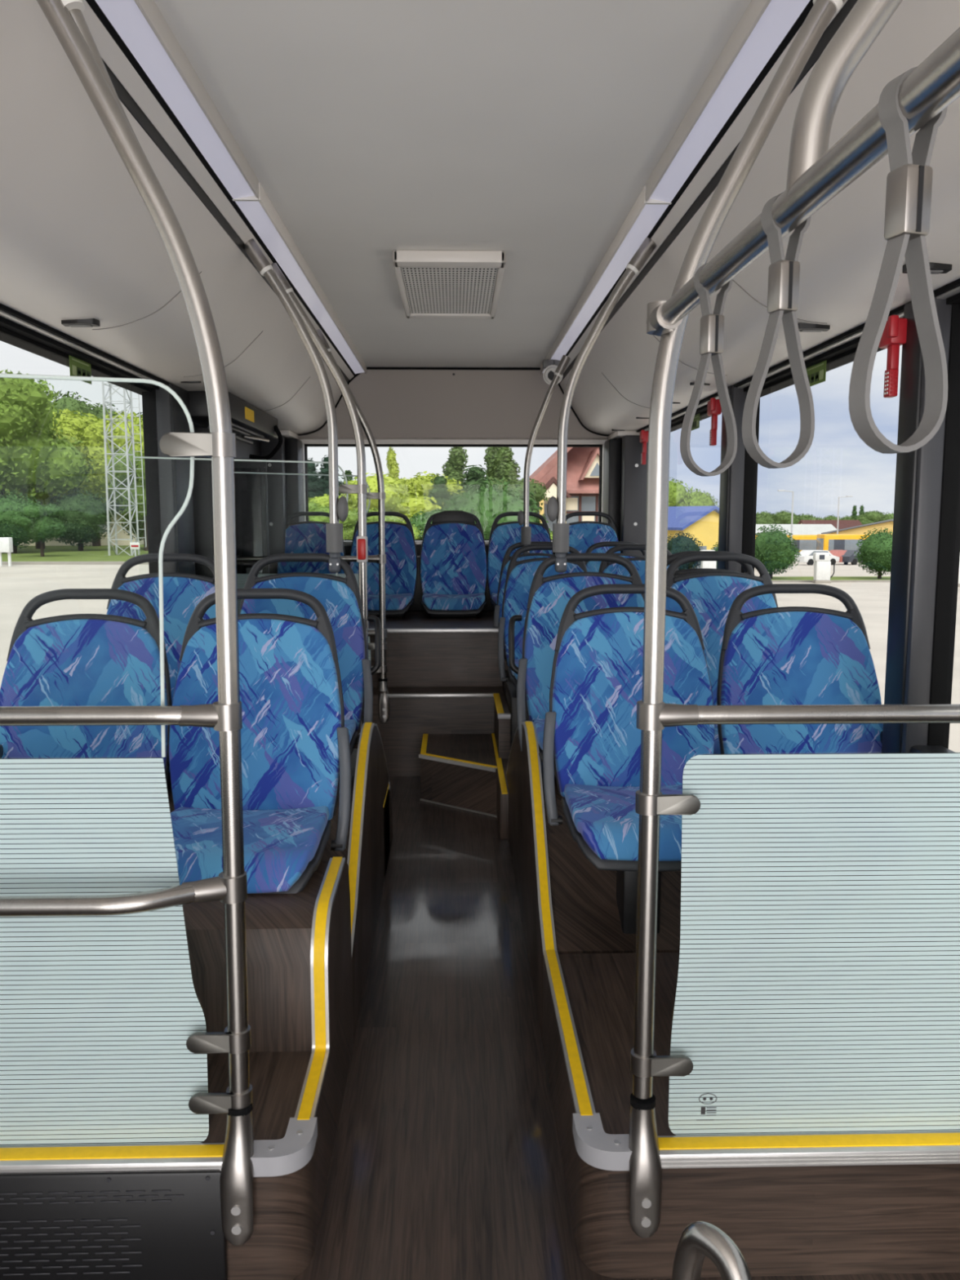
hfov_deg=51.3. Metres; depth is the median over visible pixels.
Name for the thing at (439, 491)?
broadleaf tree
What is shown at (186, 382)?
vent
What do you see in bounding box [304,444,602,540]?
window
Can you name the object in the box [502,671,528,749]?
plinth
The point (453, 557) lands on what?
seat
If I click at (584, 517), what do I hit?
curtain
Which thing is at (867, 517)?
broadleaf tree
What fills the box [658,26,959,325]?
handrail
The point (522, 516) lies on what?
pole
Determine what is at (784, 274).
strap
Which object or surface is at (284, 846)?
cushion
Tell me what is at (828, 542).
bus
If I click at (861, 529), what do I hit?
depot hall
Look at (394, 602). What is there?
cushion
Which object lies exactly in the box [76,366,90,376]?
print
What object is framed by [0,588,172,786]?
seat
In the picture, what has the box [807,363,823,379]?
print
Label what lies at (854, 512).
conifer tree
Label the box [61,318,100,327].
vent
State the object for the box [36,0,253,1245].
pole
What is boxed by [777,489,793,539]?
street lamp
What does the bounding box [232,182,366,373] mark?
ceiling light
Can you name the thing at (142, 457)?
glass wall
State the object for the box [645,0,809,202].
ceiling light
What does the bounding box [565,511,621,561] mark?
seat
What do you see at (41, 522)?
broadleaf tree
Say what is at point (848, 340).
trim
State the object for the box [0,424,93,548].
broadleaf tree
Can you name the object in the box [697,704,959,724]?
handrail
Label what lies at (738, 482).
pillar
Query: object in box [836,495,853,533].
street lamp
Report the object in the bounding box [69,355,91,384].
window sticker
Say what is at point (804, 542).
bus
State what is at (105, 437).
lattice tower
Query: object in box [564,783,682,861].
cushion
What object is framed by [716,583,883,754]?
seat
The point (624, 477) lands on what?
pillar
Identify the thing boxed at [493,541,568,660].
seat
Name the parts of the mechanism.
rod, rod, rod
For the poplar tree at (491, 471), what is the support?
on the ground at (19, 584)
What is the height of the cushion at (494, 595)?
0.087 m
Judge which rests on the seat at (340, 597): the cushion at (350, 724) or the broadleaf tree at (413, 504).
the cushion at (350, 724)
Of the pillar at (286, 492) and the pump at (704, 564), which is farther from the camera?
the pump at (704, 564)
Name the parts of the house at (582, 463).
post, timber frame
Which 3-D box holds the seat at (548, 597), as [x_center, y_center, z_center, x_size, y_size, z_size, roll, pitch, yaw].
[0.356,0.073,3.265,0.509,0.692,0.589,0,7,-1]
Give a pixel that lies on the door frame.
(202, 481)
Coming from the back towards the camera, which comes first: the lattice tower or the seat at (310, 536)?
the lattice tower
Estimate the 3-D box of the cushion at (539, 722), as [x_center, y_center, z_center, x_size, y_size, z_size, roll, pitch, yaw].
[0.383,0.326,3.215,0.407,0.093,0.426,0,7,-1]
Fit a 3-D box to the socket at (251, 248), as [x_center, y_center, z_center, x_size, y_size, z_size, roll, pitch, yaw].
[-0.748,-1.287,3.349,0.097,0.113,0.046,0,7,-1]
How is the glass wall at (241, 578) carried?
attached to the pole at (380, 558)
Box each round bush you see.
[0,490,41,553]
[47,487,114,551]
[118,502,143,542]
[443,478,551,539]
[666,531,704,569]
[711,542,718,568]
[754,524,800,578]
[854,527,893,578]
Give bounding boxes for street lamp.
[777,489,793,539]
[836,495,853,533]
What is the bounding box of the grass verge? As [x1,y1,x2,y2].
[770,576,890,580]
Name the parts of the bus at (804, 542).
door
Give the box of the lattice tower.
[102,381,146,555]
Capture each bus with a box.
[786,534,817,552]
[816,533,870,551]
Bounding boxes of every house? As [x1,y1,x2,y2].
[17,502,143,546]
[528,447,599,533]
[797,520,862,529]
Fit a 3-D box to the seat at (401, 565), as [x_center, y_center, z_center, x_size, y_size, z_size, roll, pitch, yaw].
[-0.615,-0.476,6.233,0.438,0.644,0.560,0,7,-1]
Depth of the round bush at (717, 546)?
58.10 m
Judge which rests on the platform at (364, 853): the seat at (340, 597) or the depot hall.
the seat at (340, 597)
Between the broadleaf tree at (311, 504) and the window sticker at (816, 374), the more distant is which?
the broadleaf tree at (311, 504)
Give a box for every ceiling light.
[94,0,258,199]
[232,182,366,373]
[540,185,671,373]
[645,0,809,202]
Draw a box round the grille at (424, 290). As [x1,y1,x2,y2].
[400,266,497,313]
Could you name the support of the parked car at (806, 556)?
on the ground at (19, 584)
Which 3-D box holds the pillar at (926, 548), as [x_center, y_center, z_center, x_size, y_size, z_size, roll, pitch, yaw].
[1.144,-0.258,2.571,0.120,1.200,0.134,0,7,-1]
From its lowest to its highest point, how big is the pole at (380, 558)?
1.980 m
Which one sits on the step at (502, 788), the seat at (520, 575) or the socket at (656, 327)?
the seat at (520, 575)
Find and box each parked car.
[794,550,839,564]
[829,549,848,564]
[841,550,860,564]
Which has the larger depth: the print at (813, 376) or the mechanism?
the mechanism
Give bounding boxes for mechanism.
[187,391,283,459]
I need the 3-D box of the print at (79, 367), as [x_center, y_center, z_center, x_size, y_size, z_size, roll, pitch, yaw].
[-1.318,-0.892,3.303,0.001,0.051,0.150,0,7,-1]
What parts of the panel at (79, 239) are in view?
trim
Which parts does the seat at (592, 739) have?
knob, grab handle, backrest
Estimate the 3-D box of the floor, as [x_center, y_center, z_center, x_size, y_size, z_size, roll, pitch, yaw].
[-0.035,1.210,1.540,2.480,0.060,7.560,0,7,-1]
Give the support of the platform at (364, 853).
on the floor
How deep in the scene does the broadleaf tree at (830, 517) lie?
284.50 m
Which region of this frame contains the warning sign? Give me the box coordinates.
[129,541,139,556]
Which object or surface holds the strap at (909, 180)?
hanging from the handrail at (934, 85)
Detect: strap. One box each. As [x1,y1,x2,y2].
[680,263,737,476]
[742,192,814,468]
[848,66,947,453]
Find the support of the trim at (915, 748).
attached to the wall
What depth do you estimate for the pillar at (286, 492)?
6.37 m
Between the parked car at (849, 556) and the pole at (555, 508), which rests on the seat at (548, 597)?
the pole at (555, 508)
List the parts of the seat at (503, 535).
grab handle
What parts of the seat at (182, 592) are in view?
grab handle, backrest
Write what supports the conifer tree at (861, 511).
on the ground at (19, 584)
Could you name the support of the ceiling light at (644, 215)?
attached to the ceiling
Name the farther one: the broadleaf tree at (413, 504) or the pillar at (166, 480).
the broadleaf tree at (413, 504)
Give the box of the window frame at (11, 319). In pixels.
[0,302,186,391]
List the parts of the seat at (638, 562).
backrest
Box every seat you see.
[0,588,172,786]
[106,553,215,782]
[168,588,351,893]
[240,553,381,754]
[277,511,345,573]
[349,511,417,617]
[419,510,487,617]
[486,511,553,607]
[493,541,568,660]
[497,544,586,687]
[508,552,644,777]
[542,583,714,933]
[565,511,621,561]
[584,541,645,572]
[598,544,678,583]
[665,552,777,754]
[666,551,754,577]
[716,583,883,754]
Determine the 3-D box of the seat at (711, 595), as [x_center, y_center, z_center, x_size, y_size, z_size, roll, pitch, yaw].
[0.838,0.072,3.278,0.461,0.692,0.589,0,7,-1]
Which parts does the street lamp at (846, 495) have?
post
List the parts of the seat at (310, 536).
grab handle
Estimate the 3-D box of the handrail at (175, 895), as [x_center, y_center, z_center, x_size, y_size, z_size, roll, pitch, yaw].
[-0.861,0.433,1.629,0.780,0.033,0.077,-1,7,-5]
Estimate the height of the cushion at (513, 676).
0.093 m
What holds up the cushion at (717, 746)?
on the seat at (711, 595)
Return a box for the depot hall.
[821,519,893,534]
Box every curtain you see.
[566,497,577,510]
[582,515,594,521]
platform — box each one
[166,722,392,1042]
[182,857,351,1119]
[506,720,680,1037]
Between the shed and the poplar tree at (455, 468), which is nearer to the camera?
the poplar tree at (455, 468)
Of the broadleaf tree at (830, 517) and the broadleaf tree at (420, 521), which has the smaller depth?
the broadleaf tree at (420, 521)
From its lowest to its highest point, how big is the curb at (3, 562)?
0.220 m
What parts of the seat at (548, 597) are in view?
armrest, backrest, grab handle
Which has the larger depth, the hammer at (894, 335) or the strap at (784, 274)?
the hammer at (894, 335)
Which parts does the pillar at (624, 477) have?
dark panel, black panel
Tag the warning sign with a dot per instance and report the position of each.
(135, 545)
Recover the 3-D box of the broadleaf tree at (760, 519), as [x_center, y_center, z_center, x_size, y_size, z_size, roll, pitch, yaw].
[69.362,-28.202,255.519,12.889,11.241,13.547,2,7,14]
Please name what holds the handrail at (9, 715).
attached to the pole at (224, 715)
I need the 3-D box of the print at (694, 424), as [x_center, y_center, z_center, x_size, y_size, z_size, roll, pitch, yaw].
[1.097,-1.105,5.139,0.001,0.030,0.118,0,7,-1]
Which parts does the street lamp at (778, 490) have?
post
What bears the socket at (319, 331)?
attached to the pole at (380, 558)
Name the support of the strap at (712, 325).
hanging from the handrail at (934, 85)
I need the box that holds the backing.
[345,555,494,611]
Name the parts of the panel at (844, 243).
trim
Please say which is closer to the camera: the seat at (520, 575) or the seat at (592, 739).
the seat at (592, 739)
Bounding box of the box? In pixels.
[0,537,13,566]
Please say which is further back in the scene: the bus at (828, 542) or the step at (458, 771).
the bus at (828, 542)
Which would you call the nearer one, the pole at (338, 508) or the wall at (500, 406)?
the pole at (338, 508)
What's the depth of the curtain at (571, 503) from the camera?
61.88 m
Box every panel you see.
[0,0,355,434]
[559,0,959,435]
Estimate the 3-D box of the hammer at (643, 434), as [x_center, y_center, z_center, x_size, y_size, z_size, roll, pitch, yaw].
[0.975,-1.145,5.949,0.052,0.200,0.095,0,7,-1]
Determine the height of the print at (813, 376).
0.030 m
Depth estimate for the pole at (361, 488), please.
3.77 m
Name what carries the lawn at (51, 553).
on the ground at (19, 584)
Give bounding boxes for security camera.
[542,359,563,385]
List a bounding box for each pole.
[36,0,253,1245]
[243,238,348,573]
[271,262,368,742]
[315,328,389,722]
[517,355,570,554]
[546,237,656,572]
[628,0,845,1238]
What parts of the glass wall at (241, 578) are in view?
frosted pane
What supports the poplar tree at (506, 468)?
on the ground at (19, 584)
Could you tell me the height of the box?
1.250 m
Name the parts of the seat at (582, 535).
grab handle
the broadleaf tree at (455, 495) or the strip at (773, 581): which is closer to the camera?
the broadleaf tree at (455, 495)
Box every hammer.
[639,430,648,464]
[706,397,721,445]
[878,315,906,397]
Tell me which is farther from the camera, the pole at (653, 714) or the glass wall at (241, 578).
the glass wall at (241, 578)
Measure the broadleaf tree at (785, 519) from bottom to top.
8.807 m
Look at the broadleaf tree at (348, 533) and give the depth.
35.05 m
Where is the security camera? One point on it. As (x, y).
(550, 366)
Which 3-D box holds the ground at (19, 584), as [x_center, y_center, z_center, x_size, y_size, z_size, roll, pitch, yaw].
[16.025,-12.440,155.108,360.000,9.100,390.000,0,7,-1]
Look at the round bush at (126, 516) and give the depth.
63.84 m
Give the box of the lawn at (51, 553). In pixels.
[1,544,148,561]
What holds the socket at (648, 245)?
attached to the pole at (555, 508)
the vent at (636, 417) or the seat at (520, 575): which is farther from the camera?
the vent at (636, 417)
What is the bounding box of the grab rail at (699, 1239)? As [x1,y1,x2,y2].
[671,1221,752,1279]
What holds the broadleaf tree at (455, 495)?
on the ground at (19, 584)
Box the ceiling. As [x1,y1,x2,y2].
[153,0,751,367]
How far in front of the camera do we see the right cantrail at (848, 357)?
3.74 m
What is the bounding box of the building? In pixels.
[667,506,719,568]
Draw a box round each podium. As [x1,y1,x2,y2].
[0,960,353,1279]
[542,949,959,1279]
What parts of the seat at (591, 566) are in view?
backrest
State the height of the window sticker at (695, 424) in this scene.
0.075 m
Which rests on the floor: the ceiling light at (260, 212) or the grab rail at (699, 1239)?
the grab rail at (699, 1239)
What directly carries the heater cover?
attached to the podium at (291, 1158)
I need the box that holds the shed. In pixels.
[755,524,836,534]
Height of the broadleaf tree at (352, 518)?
2.710 m
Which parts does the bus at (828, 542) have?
door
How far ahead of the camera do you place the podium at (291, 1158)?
1.79 m
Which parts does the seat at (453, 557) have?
grab handle, frame, backrest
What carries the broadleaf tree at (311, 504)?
on the ground at (19, 584)
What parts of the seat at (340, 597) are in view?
grab handle, backrest, armrest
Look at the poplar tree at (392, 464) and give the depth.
58.77 m
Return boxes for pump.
[699,550,716,568]
[812,552,834,583]
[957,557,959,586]
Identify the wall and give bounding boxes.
[134,456,348,576]
[234,471,370,660]
[297,367,608,555]
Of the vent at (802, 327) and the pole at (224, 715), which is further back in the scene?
the vent at (802, 327)
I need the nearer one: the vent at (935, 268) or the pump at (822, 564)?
the vent at (935, 268)
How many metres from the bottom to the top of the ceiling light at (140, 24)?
0.079 m
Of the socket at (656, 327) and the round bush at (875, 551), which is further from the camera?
the round bush at (875, 551)
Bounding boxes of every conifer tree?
[307,457,328,500]
[319,455,343,496]
[340,470,353,484]
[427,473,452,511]
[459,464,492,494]
[850,505,857,519]
[857,504,865,515]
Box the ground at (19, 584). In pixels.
[0,561,959,752]
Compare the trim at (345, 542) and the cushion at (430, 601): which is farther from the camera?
the trim at (345, 542)
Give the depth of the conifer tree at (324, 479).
52.77 m
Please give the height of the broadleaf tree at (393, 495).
3.925 m
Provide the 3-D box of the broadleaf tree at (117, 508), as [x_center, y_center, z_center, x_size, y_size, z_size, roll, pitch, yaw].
[-27.249,-9.989,72.633,6.335,6.572,7.010,-6,9,-41]
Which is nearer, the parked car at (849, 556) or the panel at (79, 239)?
the panel at (79, 239)
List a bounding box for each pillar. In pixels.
[142,383,195,574]
[234,458,269,573]
[260,430,306,573]
[601,431,648,555]
[717,386,759,573]
[881,297,959,752]
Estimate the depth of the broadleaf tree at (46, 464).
57.52 m
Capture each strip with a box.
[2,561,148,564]
[771,580,890,582]
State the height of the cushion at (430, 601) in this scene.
0.087 m
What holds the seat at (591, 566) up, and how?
on the step at (502, 788)
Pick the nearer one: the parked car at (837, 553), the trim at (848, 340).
the trim at (848, 340)
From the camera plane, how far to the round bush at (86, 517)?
59.95 m
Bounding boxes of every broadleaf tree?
[0,368,94,501]
[0,401,60,497]
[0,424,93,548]
[7,502,67,556]
[48,390,124,422]
[52,408,144,546]
[93,494,126,518]
[106,447,148,551]
[308,481,406,511]
[308,498,328,511]
[308,506,385,528]
[338,471,464,524]
[342,511,422,539]
[401,475,465,496]
[408,508,453,539]
[423,488,484,510]
[487,475,550,522]
[668,477,719,506]
[755,512,777,524]
[757,510,798,524]
[777,513,820,524]
[823,515,853,519]
[855,510,886,524]
[880,511,893,521]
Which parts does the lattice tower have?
leg, leg, leg, leg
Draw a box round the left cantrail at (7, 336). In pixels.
[0,326,151,395]
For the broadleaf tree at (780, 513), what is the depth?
282.73 m
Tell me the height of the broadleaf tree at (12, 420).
9.839 m
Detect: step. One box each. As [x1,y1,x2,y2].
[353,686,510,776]
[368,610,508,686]
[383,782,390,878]
[418,733,497,817]
[491,733,508,839]
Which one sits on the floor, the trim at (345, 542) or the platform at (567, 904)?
the platform at (567, 904)
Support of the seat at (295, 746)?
on the platform at (299, 949)
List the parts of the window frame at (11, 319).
rail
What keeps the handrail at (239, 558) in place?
attached to the pole at (380, 558)
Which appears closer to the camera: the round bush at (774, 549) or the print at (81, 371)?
the print at (81, 371)
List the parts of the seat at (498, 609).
backrest, grab handle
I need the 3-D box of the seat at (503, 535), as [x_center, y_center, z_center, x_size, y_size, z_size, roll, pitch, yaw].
[0.265,-0.479,6.255,0.438,0.644,0.560,0,7,-1]
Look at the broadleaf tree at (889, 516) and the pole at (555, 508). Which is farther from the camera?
the broadleaf tree at (889, 516)
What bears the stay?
attached to the pole at (224, 715)
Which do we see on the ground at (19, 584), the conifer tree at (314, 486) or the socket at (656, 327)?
the conifer tree at (314, 486)
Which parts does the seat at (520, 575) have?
backrest, grab handle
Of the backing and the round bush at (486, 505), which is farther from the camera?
the round bush at (486, 505)
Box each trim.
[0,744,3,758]
[343,540,552,545]
[635,278,959,433]
[880,731,955,752]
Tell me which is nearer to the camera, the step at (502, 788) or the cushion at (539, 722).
the cushion at (539, 722)
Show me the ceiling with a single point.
(531, 131)
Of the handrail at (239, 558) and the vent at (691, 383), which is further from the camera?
the handrail at (239, 558)
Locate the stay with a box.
[61,0,153,170]
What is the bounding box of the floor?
[292,776,959,1279]
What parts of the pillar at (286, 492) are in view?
black panel, dark panel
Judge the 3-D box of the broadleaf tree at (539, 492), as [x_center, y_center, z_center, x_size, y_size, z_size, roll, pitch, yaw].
[1.408,-5.439,49.592,4.677,5.261,4.226,-6,9,-38]
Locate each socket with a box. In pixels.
[243,238,271,272]
[271,262,291,290]
[315,328,330,349]
[555,355,570,375]
[628,237,656,271]
[648,302,683,336]
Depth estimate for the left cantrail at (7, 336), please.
3.12 m
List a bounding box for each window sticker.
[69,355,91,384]
[691,413,699,430]
[805,360,826,386]
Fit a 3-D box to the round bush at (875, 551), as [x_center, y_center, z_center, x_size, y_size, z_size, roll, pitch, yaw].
[23.040,-4.958,57.535,2.866,3.106,2.977,2,7,18]
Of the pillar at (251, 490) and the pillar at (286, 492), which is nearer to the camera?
the pillar at (251, 490)
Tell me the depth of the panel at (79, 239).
2.49 m
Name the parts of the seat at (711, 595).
backrest, grab handle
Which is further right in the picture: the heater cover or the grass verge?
the grass verge
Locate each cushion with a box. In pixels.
[170,805,328,893]
[344,719,355,743]
[367,593,412,610]
[422,592,484,610]
[491,592,497,604]
[510,658,519,679]
[533,718,544,750]
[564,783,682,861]
[713,724,720,754]
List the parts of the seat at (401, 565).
backrest, grab handle, frame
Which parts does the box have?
post, post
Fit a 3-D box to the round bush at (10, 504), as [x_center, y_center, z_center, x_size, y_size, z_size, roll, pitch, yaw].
[-26.757,-6.674,57.004,4.259,3.702,4.099,3,8,21]
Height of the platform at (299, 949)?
0.308 m
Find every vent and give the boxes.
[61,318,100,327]
[180,381,201,383]
[392,249,506,319]
[635,417,648,418]
[689,382,710,385]
[797,323,830,332]
[902,262,951,274]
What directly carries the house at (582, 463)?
on the ground at (19, 584)
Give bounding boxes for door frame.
[192,426,260,577]
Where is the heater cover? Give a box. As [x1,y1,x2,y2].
[0,1169,227,1279]
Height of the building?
5.520 m
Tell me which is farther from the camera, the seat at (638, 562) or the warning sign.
the warning sign
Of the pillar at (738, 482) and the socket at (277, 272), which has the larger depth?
the pillar at (738, 482)
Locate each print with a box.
[71,358,88,375]
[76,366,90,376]
[691,421,696,428]
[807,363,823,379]
[807,371,818,383]
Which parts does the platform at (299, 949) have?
panel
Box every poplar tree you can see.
[386,446,399,479]
[441,447,468,489]
[483,447,497,480]
[489,447,520,484]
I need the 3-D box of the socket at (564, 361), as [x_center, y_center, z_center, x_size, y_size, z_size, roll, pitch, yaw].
[0.462,-1.537,5.597,0.088,0.114,0.046,0,7,-1]
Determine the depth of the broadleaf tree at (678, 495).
126.60 m
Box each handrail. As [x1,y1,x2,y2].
[0,706,182,725]
[0,884,195,916]
[235,555,356,561]
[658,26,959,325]
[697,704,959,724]
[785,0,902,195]
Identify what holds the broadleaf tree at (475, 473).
on the ground at (19, 584)
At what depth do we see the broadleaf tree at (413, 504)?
42.17 m
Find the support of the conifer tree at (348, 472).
on the ground at (19, 584)
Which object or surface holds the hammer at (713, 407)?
attached to the pillar at (738, 482)
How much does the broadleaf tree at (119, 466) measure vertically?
6.487 m
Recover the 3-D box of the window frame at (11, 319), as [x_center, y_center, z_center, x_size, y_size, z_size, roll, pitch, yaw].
[-1.249,-0.775,1.963,0.072,0.031,8.950,0,7,-1]
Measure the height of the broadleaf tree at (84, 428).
9.886 m
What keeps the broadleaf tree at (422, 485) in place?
on the ground at (19, 584)
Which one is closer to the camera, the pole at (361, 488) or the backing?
the pole at (361, 488)
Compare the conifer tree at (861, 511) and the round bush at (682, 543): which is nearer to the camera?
the round bush at (682, 543)
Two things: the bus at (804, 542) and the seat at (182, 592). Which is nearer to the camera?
the seat at (182, 592)
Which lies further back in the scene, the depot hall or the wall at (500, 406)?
the depot hall
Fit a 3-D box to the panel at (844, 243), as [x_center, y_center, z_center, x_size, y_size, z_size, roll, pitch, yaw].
[0.881,-1.055,2.135,0.574,0.490,9.250,0,7,-1]
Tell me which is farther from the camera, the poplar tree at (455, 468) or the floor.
the poplar tree at (455, 468)
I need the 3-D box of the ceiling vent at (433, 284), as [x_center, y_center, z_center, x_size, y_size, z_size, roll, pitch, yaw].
[-0.128,-1.498,4.266,0.424,0.045,1.080,0,7,-1]
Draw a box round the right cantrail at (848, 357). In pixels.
[670,306,959,432]
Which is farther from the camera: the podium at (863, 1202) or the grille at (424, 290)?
the grille at (424, 290)
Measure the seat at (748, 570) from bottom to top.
0.692 m

